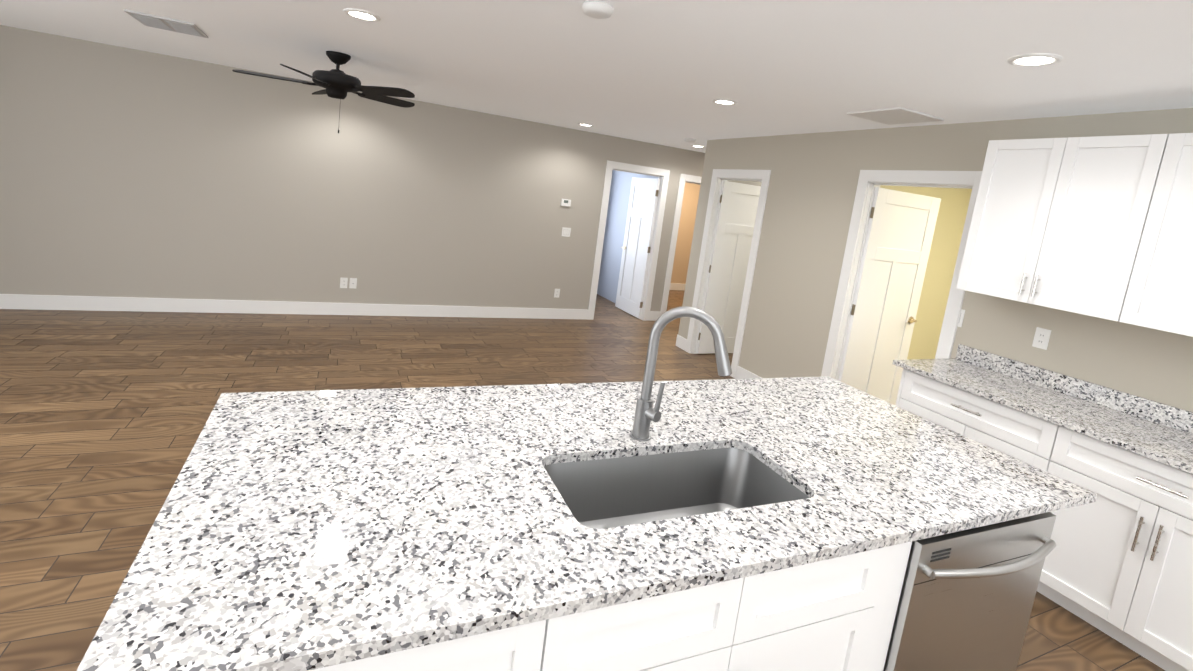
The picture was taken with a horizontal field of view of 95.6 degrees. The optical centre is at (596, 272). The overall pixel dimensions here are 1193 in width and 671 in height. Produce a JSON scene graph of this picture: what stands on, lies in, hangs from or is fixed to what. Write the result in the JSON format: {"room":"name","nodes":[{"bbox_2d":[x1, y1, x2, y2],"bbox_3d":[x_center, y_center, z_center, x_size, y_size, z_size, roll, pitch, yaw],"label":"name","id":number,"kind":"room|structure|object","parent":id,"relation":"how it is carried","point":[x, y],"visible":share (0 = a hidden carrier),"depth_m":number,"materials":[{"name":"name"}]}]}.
{"room":"kitchen","nodes":[
{"label":"kitchen","id":0,"kind":"room"},
{"bbox_2d":[0,25,704,310],"bbox_3d":[-2.321,-0.733,6.271,15.000,2.500,0.120,3,9,-25],"label":"wall","id":1,"kind":"structure","parent":0,"point":[126,172],"depth_m":5.69,"materials":[{"name":"grey paint"}]},
{"bbox_2d":[340,277,347,287],"bbox_3d":[-2.860,0.113,6.120,0.075,0.120,0.007,3,9,-25],"label":"outlet","id":2,"kind":"object","parent":1,"relation":"attached to","point":[343,281],"depth_m":6.12,"materials":[{"name":"white plastic"}]},
{"bbox_2d":[349,278,356,288],"bbox_3d":[-2.772,0.118,6.158,0.075,0.120,0.013,3,9,-25],"label":"outlet","id":3,"kind":"object","parent":1,"relation":"attached to","point":[353,281],"depth_m":6.16,"materials":[{"name":"white plastic"}]},
{"bbox_2d":[554,289,559,297],"bbox_3d":[-0.528,0.270,7.233,0.075,0.120,0.007,3,9,-25],"label":"outlet","id":4,"kind":"object","parent":1,"relation":"attached to","point":[557,291],"depth_m":7.23,"materials":[{"name":"white plastic"}]},
{"bbox_2d":[561,199,570,206],"bbox_3d":[-0.398,-0.915,7.046,0.130,0.090,0.022,3,9,-25],"label":"thermostat","id":5,"kind":"object","parent":1,"relation":"attached to","point":[565,202],"visible":1,"depth_m":7.03,"materials":[{"name":"white plastic"}]},
{"bbox_2d":[561,227,570,236],"bbox_3d":[-0.399,-0.539,7.130,0.120,0.120,0.007,3,9,-25],"label":"light switch","id":6,"kind":"object","parent":1,"relation":"attached to","point":[565,231],"depth_m":7.13,"materials":[{"name":"white plastic"}]},
{"bbox_2d":[615,177,659,318],"bbox_3d":[0.599,-0.398,8.105,0.155,2.033,0.785,3,9,-25],"label":"door leaf","id":7,"kind":"structure","parent":1,"relation":"in","point":[642,205],"depth_m":8.06,"materials":[{"name":"white wood"}]},
{"bbox_2d":[0,290,1164,670],"bbox_3d":[-0.758,1.266,2.737,15.000,0.050,15.500,3,9,-25],"label":"floor","id":8,"kind":"structure","parent":0,"point":[104,416],"depth_m":3.74,"materials":[{"name":"brown wood"}]},
{"bbox_2d":[281,504,1064,670],"bbox_3d":[0.201,1.077,1.572,2.463,0.885,0.639,4,9,-24],"label":"kitchen island","id":9,"kind":"object","parent":8,"relation":"on","point":[837,612],"depth_m":1.24,"materials":[{"name":"white painted wood"},{"name":"granite"},{"name":"steel"}]},
{"bbox_2d":[77,376,1096,670],"bbox_3d":[0.237,0.583,1.796,2.708,0.030,1.137,4,9,-24],"label":"island countertop","id":10,"kind":"structure","parent":9,"relation":"on","point":[297,528],"depth_m":1.34,"materials":[{"name":"white stone"}]},
{"bbox_2d":[541,440,812,531],"bbox_3d":[0.227,0.727,1.612,0.820,0.227,0.430,4,9,-24],"label":"sink","id":11,"kind":"object","parent":10,"relation":"in","point":[606,489],"depth_m":1.78,"materials":[{"name":"silver metal"}]},
{"bbox_2d":[630,306,731,440],"bbox_3d":[0.284,0.341,1.762,0.298,0.467,0.088,9,8,12],"label":"faucet","id":12,"kind":"object","parent":10,"relation":"on","point":[646,412],"visible":1,"depth_m":1.76,"materials":[{"name":"silver metal"}]},
{"bbox_2d":[883,512,1055,670],"bbox_3d":[1.026,1.143,1.887,0.644,0.873,0.657,4,9,-24],"label":"dishwasher","id":13,"kind":"object","parent":8,"relation":"on","point":[966,599],"visible":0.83,"depth_m":1.61,"materials":[{"name":"silver metal"}]},
{"bbox_2d":[895,368,1075,512],"bbox_3d":[2.312,1.118,3.166,0.609,0.884,0.883,3,9,-25],"label":"base cabinet","id":14,"kind":"object","parent":8,"relation":"on","point":[1040,444],"depth_m":2.91,"materials":[{"name":"white wood"}]},
{"bbox_2d":[1037,432,1192,670],"bbox_3d":[2.637,1.259,2.466,0.609,0.884,0.925,3,9,-25],"label":"base cabinet","id":15,"kind":"object","parent":8,"relation":"on","point":[1118,564],"depth_m":2.39,"materials":[{"name":"white wood"}]},
{"bbox_2d":[892,358,1192,475],"bbox_3d":[2.833,0.874,2.070,0.636,0.030,3.296,3,9,-25],"label":"countertop","id":16,"kind":"structure","parent":15,"relation":"on","point":[1151,440],"depth_m":2.77,"materials":[{"name":"white stone"}]},
{"bbox_2d":[0,0,1192,152],"bbox_3d":[-0.441,-1.239,2.381,15.000,0.050,15.500,3,9,-25],"label":"ceiling","id":17,"kind":"structure","parent":0,"point":[663,72],"depth_m":3.02,"materials":[{"name":"white paint"}]},
{"bbox_2d":[124,9,207,37],"bbox_3d":[-2.968,-1.721,3.756,0.370,0.016,0.420,3,9,-25],"label":"ceiling vent","id":18,"kind":"object","parent":17,"relation":"in","point":[154,21],"visible":1,"depth_m":3.70,"materials":[{"name":"grey metal"}]},
{"bbox_2d":[232,51,414,132],"bbox_3d":[-2.011,-1.361,4.092,1.267,0.580,1.285,3,9,-25],"label":"ceiling fan","id":19,"kind":"object","parent":17,"relation":"hanging from","point":[337,83],"visible":1,"depth_m":3.99,"materials":[{"name":"black metal"}]},
{"bbox_2d":[343,8,380,21],"bbox_3d":[-1.265,-1.390,2.920,0.187,0.009,0.187,10,9,19],"label":"recessed light","id":20,"kind":"object","parent":17,"relation":"in","point":[356,13],"depth_m":2.91,"materials":[{"name":"white"}]},
{"bbox_2d":[578,123,592,126],"bbox_3d":[-0.130,-1.732,6.336,0.187,0.009,0.187,10,9,19],"label":"recessed light","id":21,"kind":"object","parent":17,"relation":"in","point":[582,124],"depth_m":6.32,"materials":[{"name":"white"}]},
{"bbox_2d":[582,1,613,18],"bbox_3d":[0.005,-1.133,2.340,0.135,0.036,0.135,2,10,-34],"label":"smoke detector","id":22,"kind":"object","parent":17,"relation":"attached to","point":[598,9],"depth_m":2.30,"materials":[{"name":"white plastic"}]},
{"bbox_2d":[685,138,695,142],"bbox_3d":[1.114,-1.574,6.429,0.135,0.036,0.135,2,10,-34],"label":"smoke detector","id":23,"kind":"object","parent":17,"relation":"attached to","point":[690,140],"depth_m":6.38,"materials":[{"name":"white plastic"}]},
{"bbox_2d":[712,99,737,104],"bbox_3d":[0.950,-1.264,4.007,0.187,0.009,0.187,10,9,19],"label":"recessed light","id":24,"kind":"object","parent":17,"relation":"in","point":[718,101],"depth_m":4.00,"materials":[{"name":"white"}]},
{"bbox_2d":[847,107,943,124],"bbox_3d":[2.068,-1.085,3.754,0.440,0.012,0.420,3,9,-25],"label":"vent panel","id":25,"kind":"object","parent":17,"relation":"attached to","point":[897,115],"visible":1,"depth_m":3.71,"materials":[{"name":"white metal"}]},
{"bbox_2d":[1008,53,1062,66],"bbox_3d":[1.869,-0.906,2.309,0.187,0.009,0.187,10,9,19],"label":"recessed light","id":26,"kind":"object","parent":17,"relation":"in","point":[1034,59],"depth_m":2.30,"materials":[{"name":"white"}]},
{"bbox_2d":[597,170,657,302],"bbox_3d":[0.324,-0.805,9.136,0.100,2.500,2.830,3,9,-25],"label":"wall","id":27,"kind":"structure","parent":0,"point":[617,212],"depth_m":9.02,"materials":[{"name":"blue paint"}]},
{"bbox_2d":[671,183,699,283],"bbox_3d":[1.299,-0.913,10.760,3.040,2.500,0.100,3,9,-25],"label":"wall","id":28,"kind":"structure","parent":0,"point":[685,231],"depth_m":10.95,"materials":[{"name":"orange paint"}]},
{"bbox_2d":[727,180,761,185],"bbox_3d":[2.767,-0.223,7.215,3.300,2.500,0.150,3,9,-25],"label":"wall","id":29,"kind":"structure","parent":0,"point":[756,183],"depth_m":6.52,"materials":[{"name":"grey paint"}]},
{"bbox_2d":[880,185,971,359],"bbox_3d":[3.001,0.046,5.535,2.310,2.500,0.100,3,9,-25],"label":"wall","id":30,"kind":"structure","parent":0,"point":[945,244],"depth_m":5.73,"materials":[{"name":"beige paint"}]},
{"bbox_2d":[678,108,1192,411],"bbox_3d":[2.982,0.448,2.693,0.120,2.500,8.620,3,9,-25],"label":"wall","id":31,"kind":"structure","parent":0,"point":[812,187],"depth_m":4.42,"materials":[{"name":"beige paint"}]},
{"bbox_2d":[0,160,981,379],"bbox_3d":[0.186,0.149,3.455,11.200,2.178,12.400,3,9,-25],"label":"baseboard","id":32,"kind":"structure","parent":31,"relation":"attached to","point":[869,181],"depth_m":5.59,"materials":[{"name":"white wood"}]},
{"bbox_2d":[696,181,760,353],"bbox_3d":[1.639,-0.027,6.422,0.735,2.033,0.155,3,9,-25],"label":"door leaf","id":33,"kind":"structure","parent":31,"relation":"in","point":[736,218],"depth_m":6.35,"materials":[{"name":"white wood"}]},
{"bbox_2d":[838,187,940,404],"bbox_3d":[2.490,0.330,4.670,0.805,2.033,0.155,3,9,-25],"label":"door leaf","id":34,"kind":"structure","parent":31,"relation":"in","point":[897,246],"depth_m":4.63,"materials":[{"name":"white wood"}]},
{"bbox_2d":[957,309,964,326],"bbox_3d":[2.453,0.303,3.674,0.007,0.120,0.075,3,9,-25],"label":"outlet","id":35,"kind":"object","parent":31,"relation":"attached to","point":[962,312],"depth_m":3.65,"materials":[{"name":"white plastic"}]},
{"bbox_2d":[1032,327,1051,349],"bbox_3d":[2.659,0.392,3.230,0.007,0.120,0.075,3,9,-25],"label":"outlet","id":36,"kind":"object","parent":31,"relation":"attached to","point":[1041,338],"depth_m":3.23,"materials":[{"name":"white plastic"}]},
{"bbox_2d":[956,133,1187,324],"bbox_3d":[2.626,-0.266,3.003,0.329,0.912,0.856,3,9,-25],"label":"upper cabinet","id":37,"kind":"object","parent":31,"relation":"attached to","point":[1099,226],"depth_m":2.86,"materials":[{"name":"white wood"}]},
{"bbox_2d":[956,344,1192,435],"bbox_3d":[3.121,0.826,2.187,0.022,0.103,3.284,3,9,-25],"label":"backsplash","id":38,"kind":"structure","parent":31,"relation":"attached to","point":[1147,409],"depth_m":3.02,"materials":[{"name":"white stone"}]},
{"bbox_2d":[1136,133,1192,336],"bbox_3d":[2.944,-0.128,2.318,0.329,0.912,0.916,3,9,-25],"label":"upper cabinet","id":39,"kind":"object","parent":31,"relation":"attached to","point":[1168,298],"depth_m":2.50,"materials":[{"name":"white wood"}]}
]}

